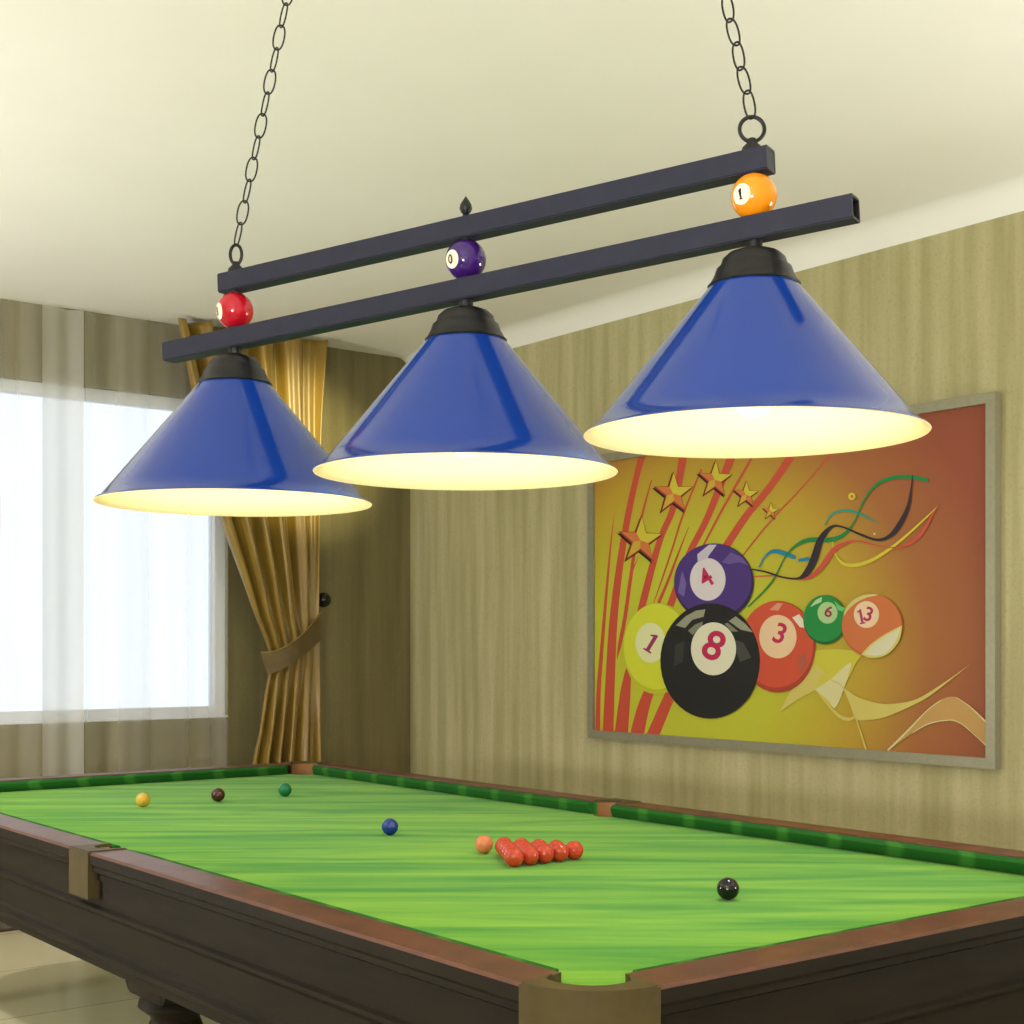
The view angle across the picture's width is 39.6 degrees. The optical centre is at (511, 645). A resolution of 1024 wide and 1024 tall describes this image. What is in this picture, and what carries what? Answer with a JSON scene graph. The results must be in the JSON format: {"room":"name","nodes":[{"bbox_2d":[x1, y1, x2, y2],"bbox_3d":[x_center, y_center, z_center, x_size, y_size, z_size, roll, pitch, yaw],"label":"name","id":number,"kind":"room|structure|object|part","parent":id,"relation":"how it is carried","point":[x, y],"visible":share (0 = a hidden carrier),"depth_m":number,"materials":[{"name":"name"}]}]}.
{"room":"games hall","nodes":[
{"label":"games hall","id":0,"kind":"room"},
{"bbox_2d":[0,930,218,1023],"bbox_3d":[-0.745,1.460,3.548,6.707,0.100,8.080,0,0,-38],"label":"floor","id":1,"kind":"structure","parent":0,"point":[41,982],"depth_m":5.82,"materials":[{"name":"tile"}]},
{"bbox_2d":[0,761,1023,1023],"bbox_3d":[-0.420,0.979,4.510,2.008,0.863,4.304,0,0,-38],"label":"table","id":2,"kind":"object","parent":1,"relation":"on","point":[257,904],"visible":1,"depth_m":3.43,"materials":[{"name":"green baize cloth"},{"name":"dark walnut"},{"name":"mahogany"}]},
{"bbox_3d":[-1.779,0.588,4.715,0.105,0.075,1.996,0,0,-38],"label":"rail","id":3,"kind":"part","parent":2,"relation":"part of","materials":[{"name":"brown wood"}]},
{"bbox_2d":[0,812,120,847],"bbox_3d":[-1.704,0.574,4.736,0.038,0.041,1.986,0,0,-38],"label":"cushion","id":4,"kind":"object","parent":2,"relation":"on","point":[105,844],"depth_m":4.23,"materials":[{"name":"green fabric"}]},
{"bbox_2d":[136,793,149,806],"bbox_3d":[-1.363,0.568,5.255,0.052,0.052,0.052,0,0,-38],"label":"ball","id":5,"kind":"object","parent":2,"relation":"on","point":[142,799],"visible":1,"depth_m":5.24,"materials":[{"name":"yellow plastic"}]},
{"bbox_2d":[0,765,287,791],"bbox_3d":[-1.662,0.574,6.110,1.598,0.041,0.038,0,0,-38],"label":"cushion","id":6,"kind":"object","parent":2,"relation":"on","point":[172,776],"depth_m":6.14,"materials":[{"name":"green fabric"}]},
{"bbox_3d":[-1.706,0.588,6.167,1.668,0.075,0.105,0,0,-38],"label":"rail","id":7,"kind":"part","parent":2,"relation":"part of","materials":[{"name":"green fabric"}]},
{"bbox_3d":[-0.870,1.060,3.679,0.190,0.700,0.200,0,0,-38],"label":"leg","id":8,"kind":"part","parent":2,"relation":"part of","materials":[{"name":"brown wood"}]},
{"bbox_2d":[211,788,224,801],"bbox_3d":[-1.122,0.568,5.432,0.052,0.052,0.052,0,0,-38],"label":"ball","id":9,"kind":"object","parent":2,"relation":"on","point":[218,794],"visible":1,"depth_m":5.41,"materials":[{"name":"brown plastic"}]},
{"bbox_3d":[-1.165,0.743,3.931,0.086,0.235,4.100,0,0,-38],"label":"panel","id":10,"kind":"part","parent":2,"relation":"part of","materials":[{"name":"brown wood"}]},
{"bbox_2d":[278,783,291,795],"bbox_3d":[-0.897,0.568,5.620,0.052,0.052,0.052,0,0,-38],"label":"ball","id":11,"kind":"object","parent":2,"relation":"on","point":[284,789],"visible":1,"depth_m":5.60,"materials":[{"name":"green plastic"}]},
{"bbox_3d":[-0.515,0.588,3.086,0.105,0.075,1.856,0,0,-38],"label":"rail","id":12,"kind":"part","parent":2,"relation":"part of","materials":[{"name":"brown wood"}]},
{"bbox_2d":[130,850,558,971],"bbox_3d":[-0.477,0.574,3.154,0.038,0.041,1.846,0,0,-38],"label":"cushion","id":13,"kind":"object","parent":2,"relation":"on","point":[412,930],"depth_m":2.91,"materials":[{"name":"green fabric"}]},
{"bbox_2d":[382,818,397,834],"bbox_3d":[-0.383,0.568,4.471,0.052,0.052,0.052,0,0,-38],"label":"ball","id":14,"kind":"object","parent":2,"relation":"on","point":[389,826],"visible":1,"depth_m":4.45,"materials":[{"name":"blue plastic"}]},
{"bbox_2d":[312,765,597,813],"bbox_3d":[-0.320,0.574,5.810,0.038,0.041,1.986,0,0,-38],"label":"cushion","id":15,"kind":"object","parent":2,"relation":"on","point":[566,804],"depth_m":5.64,"materials":[{"name":"green fabric"}]},
{"bbox_3d":[-0.282,0.588,5.877,0.105,0.075,1.996,0,0,-38],"label":"rail","id":16,"kind":"part","parent":2,"relation":"part of","materials":[{"name":"green fabric"}]},
{"bbox_2d":[475,835,492,853],"bbox_3d":[-0.080,0.568,4.077,0.052,0.052,0.052,0,0,-38],"label":"ball","id":17,"kind":"object","parent":2,"relation":"on","point":[483,843],"visible":1,"depth_m":4.06,"materials":[{"name":"orange plastic"}]},
{"bbox_2d":[495,837,509,852],"bbox_3d":[-0.023,0.568,4.037,0.052,0.052,0.052,0,0,-38],"label":"ball","id":18,"kind":"object","parent":2,"relation":"on","point":[499,840],"visible":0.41,"depth_m":4.03,"materials":[{"name":"red plastic"}]},
{"bbox_2d":[497,839,512,854],"bbox_3d":[-0.015,0.568,3.984,0.052,0.052,0.052,0,0,-38],"label":"ball","id":19,"kind":"object","parent":2,"relation":"on","point":[502,842],"visible":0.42,"depth_m":3.97,"materials":[{"name":"red plastic"}]},
{"bbox_2d":[500,842,515,858],"bbox_3d":[-0.008,0.568,3.932,0.052,0.052,0.052,0,0,-38],"label":"ball","id":20,"kind":"object","parent":2,"relation":"on","point":[504,845],"visible":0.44,"depth_m":3.92,"materials":[{"name":"red plastic"}]},
{"bbox_2d":[502,845,517,860],"bbox_3d":[-0.001,0.568,3.880,0.052,0.052,0.052,0,0,-38],"label":"ball","id":21,"kind":"object","parent":2,"relation":"on","point":[506,848],"visible":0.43,"depth_m":3.87,"materials":[{"name":"red plastic"}]},
{"bbox_2d":[505,847,523,866],"bbox_3d":[0.006,0.568,3.828,0.052,0.052,0.052,0,0,-38],"label":"ball","id":22,"kind":"object","parent":2,"relation":"on","point":[514,857],"visible":1,"depth_m":3.81,"materials":[{"name":"red plastic"}]},
{"bbox_2d":[513,838,528,844],"bbox_3d":[0.026,0.568,4.017,0.052,0.052,0.052,0,0,-38],"label":"ball","id":23,"kind":"object","parent":2,"relation":"on","point":[516,841],"visible":0.27,"depth_m":4.01,"materials":[{"name":"red plastic"}]},
{"bbox_2d":[516,840,530,847],"bbox_3d":[0.033,0.568,3.964,0.052,0.052,0.052,0,0,-38],"label":"ball","id":24,"kind":"object","parent":2,"relation":"on","point":[518,844],"visible":0.28,"depth_m":3.95,"materials":[{"name":"red plastic"}]},
{"bbox_2d":[519,843,533,849],"bbox_3d":[0.041,0.568,3.912,0.052,0.052,0.052,0,0,-38],"label":"ball","id":25,"kind":"object","parent":2,"relation":"on","point":[522,846],"visible":0.32,"depth_m":3.90,"materials":[{"name":"red plastic"}]},
{"bbox_2d":[521,846,538,864],"bbox_3d":[0.048,0.568,3.860,0.052,0.052,0.052,0,0,-38],"label":"ball","id":26,"kind":"object","parent":2,"relation":"on","point":[531,854],"visible":0.89,"depth_m":3.84,"materials":[{"name":"red plastic"}]},
{"bbox_2d":[531,839,544,845],"bbox_3d":[0.075,0.568,3.997,0.052,0.052,0.052,0,0,-38],"label":"ball","id":27,"kind":"object","parent":2,"relation":"on","point":[535,841],"visible":0.31,"depth_m":3.99,"materials":[{"name":"red plastic"}]},
{"bbox_2d":[534,841,548,848],"bbox_3d":[0.082,0.568,3.945,0.052,0.052,0.052,0,0,-38],"label":"ball","id":28,"kind":"object","parent":2,"relation":"on","point":[537,844],"visible":0.31,"depth_m":3.93,"materials":[{"name":"red plastic"}]},
{"bbox_2d":[537,844,553,862],"bbox_3d":[0.089,0.568,3.892,0.052,0.052,0.052,0,0,-38],"label":"ball","id":29,"kind":"object","parent":2,"relation":"on","point":[546,852],"visible":0.94,"depth_m":3.87,"materials":[{"name":"red plastic"}]},
{"bbox_2d":[549,840,562,846],"bbox_3d":[0.124,0.568,3.977,0.052,0.052,0.052,0,0,-38],"label":"ball","id":30,"kind":"object","parent":2,"relation":"on","point":[553,842],"visible":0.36,"depth_m":3.97,"materials":[{"name":"red plastic"}]},
{"bbox_2d":[552,842,568,861],"bbox_3d":[0.131,0.568,3.925,0.052,0.052,0.052,0,0,-38],"label":"ball","id":31,"kind":"object","parent":2,"relation":"on","point":[561,851],"visible":0.91,"depth_m":3.90,"materials":[{"name":"red plastic"}]},
{"bbox_2d":[566,841,583,859],"bbox_3d":[0.173,0.568,3.957,0.052,0.052,0.052,0,0,-38],"label":"ball","id":32,"kind":"object","parent":2,"relation":"on","point":[575,848],"visible":0.94,"depth_m":3.94,"materials":[{"name":"red plastic"}]},
{"bbox_2d":[717,877,738,899],"bbox_3d":[0.506,0.568,3.331,0.052,0.052,0.052,0,0,-38],"label":"ball","id":33,"kind":"object","parent":2,"relation":"on","point":[727,888],"visible":1,"depth_m":3.31,"materials":[{"name":"black plastic"}]},
{"bbox_2d":[610,805,1023,874],"bbox_3d":[0.907,0.574,4.228,0.038,0.041,1.846,0,0,-38],"label":"cushion","id":34,"kind":"object","parent":2,"relation":"on","point":[983,861],"depth_m":4.18,"materials":[{"name":"green fabric"}]},
{"bbox_3d":[0.982,0.588,4.248,0.105,0.075,1.856,0,0,-38],"label":"rail","id":35,"kind":"part","parent":2,"relation":"part of","materials":[{"name":"green fabric"}]},
{"bbox_3d":[0.866,0.588,2.853,1.668,0.075,0.105,0,0,-38],"label":"rail","id":36,"kind":"part","parent":2,"relation":"part of","materials":[{"name":"brown wood"}]},
{"bbox_2d":[632,896,1023,971],"bbox_3d":[0.822,0.574,2.909,1.598,0.041,0.038,0,0,-38],"label":"cushion","id":37,"kind":"object","parent":2,"relation":"on","point":[657,967],"depth_m":2.71,"materials":[{"name":"green fabric"}]},
{"bbox_3d":[0.863,0.743,2.856,1.800,0.235,0.086,0,0,-38],"label":"panel","id":38,"kind":"part","parent":2,"relation":"part of","materials":[{"name":"brown wood"}]},
{"bbox_2d":[0,299,409,778],"bbox_3d":[-3.165,-0.153,6.626,6.657,3.126,0.150,0,0,-38],"label":"wall","id":39,"kind":"structure","parent":0,"point":[365,554],"depth_m":8.15,"materials":[{"name":"paper"}]},
{"bbox_2d":[0,922,16,931],"bbox_3d":[-3.180,1.365,6.506,6.487,0.090,0.020,0,0,-38],"label":"baseboard","id":40,"kind":"structure","parent":39,"relation":"attached to","point":[3,927],"depth_m":7.02,"materials":[{"name":"brown wood"}]},
{"bbox_2d":[0,378,227,724],"bbox_3d":[-2.562,-0.470,7.076,2.463,1.720,0.119,0,0,-38],"label":"window","id":41,"kind":"structure","parent":39,"relation":"in","point":[215,708],"depth_m":7.68,"materials":[{"name":"white paint"}]},
{"bbox_3d":[-2.537,0.384,7.044,2.463,0.012,0.039,0,0,-38],"label":"sill","id":42,"kind":"part","parent":41,"relation":"part of","materials":[{"name":"white paint"}]},
{"bbox_2d":[319,592,330,607],"bbox_3d":[-1.087,-0.259,8.040,0.086,0.086,0.163,0,0,-38],"label":"knob","id":43,"kind":"object","parent":39,"relation":"attached to","point":[324,598],"visible":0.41,"depth_m":7.98,"materials":[{"name":"black metal"}]},
{"bbox_2d":[0,0,1023,356],"bbox_3d":[-0.745,-1.766,3.548,6.707,0.100,8.080,0,0,-38],"label":"ceiling","id":44,"kind":"structure","parent":0,"point":[127,137],"depth_m":4.65,"materials":[{"name":"paint"}]},
{"bbox_2d":[42,304,83,775],"bbox_3d":[-2.960,-0.155,6.621,1.977,3.091,0.048,0,0,-38],"label":"sheer curtain","id":45,"kind":"object","parent":44,"relation":"hanging from","point":[62,329],"visible":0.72,"depth_m":7.16,"materials":[{"name":"white fabric"}]},
{"bbox_2d":[178,318,327,763],"bbox_3d":[-1.385,-0.153,7.635,0.882,3.087,0.161,0,0,-38],"label":"curtain","id":46,"kind":"object","parent":44,"relation":"hanging from","point":[277,559],"visible":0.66,"depth_m":7.77,"materials":[{"name":"gold fabric"}]},
{"bbox_2d":[93,0,931,516],"bbox_3d":[-0.069,-0.976,2.125,1.364,1.481,0.453,0,0,31],"label":"lamp","id":47,"kind":"object","parent":44,"relation":"hanging from","point":[756,368],"visible":1,"depth_m":2.04,"materials":[{"name":"blue metal"}]},
{"bbox_3d":[-0.459,-0.337,2.360,0.453,0.204,0.453,0,0,-38],"label":"lamp shade","id":48,"kind":"part","parent":47,"relation":"part of","materials":[{"name":"blue metal"}]},
{"bbox_3d":[-0.069,-0.346,2.125,0.062,0.126,0.062,0,0,-38],"label":"light bulb","id":49,"kind":"part","parent":47,"relation":"part of","materials":[{"name":"white glass"}]},
{"bbox_3d":[-0.069,-0.359,2.125,0.453,0.204,0.453,0,0,-38],"label":"lamp shade","id":50,"kind":"part","parent":47,"relation":"part of","materials":[{"name":"blue metal"}]},
{"bbox_3d":[0.321,-0.368,1.890,0.062,0.126,0.062,0,0,-38],"label":"light bulb","id":51,"kind":"part","parent":47,"relation":"part of","materials":[{"name":"white glass"}]},
{"bbox_3d":[0.321,-0.381,1.890,0.453,0.204,0.453,0,0,-38],"label":"lamp shade","id":52,"kind":"part","parent":47,"relation":"part of","materials":[{"name":"blue metal"}]},
{"bbox_2d":[410,211,1023,850],"bbox_3d":[1.867,-0.153,5.449,0.150,3.126,7.880,0,0,-38],"label":"wall","id":53,"kind":"structure","parent":0,"point":[498,578],"depth_m":6.87,"materials":[{"name":"paper"}]},
{"bbox_2d":[398,174,1023,362],"bbox_3d":[1.768,-1.666,5.372,0.100,0.100,7.880,0,0,-38],"label":"trim","id":54,"kind":"structure","parent":53,"relation":"attached to","point":[1004,197],"depth_m":5.99,"materials":[{"name":"paint"}]},
{"bbox_2d":[587,391,1000,768],"bbox_3d":[1.110,-0.246,6.265,0.040,1.417,2.331,0,0,-38],"label":"framed picture","id":55,"kind":"object","parent":53,"relation":"attached to","point":[846,604],"visible":0.98,"depth_m":6.06,"materials":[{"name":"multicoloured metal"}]}
]}

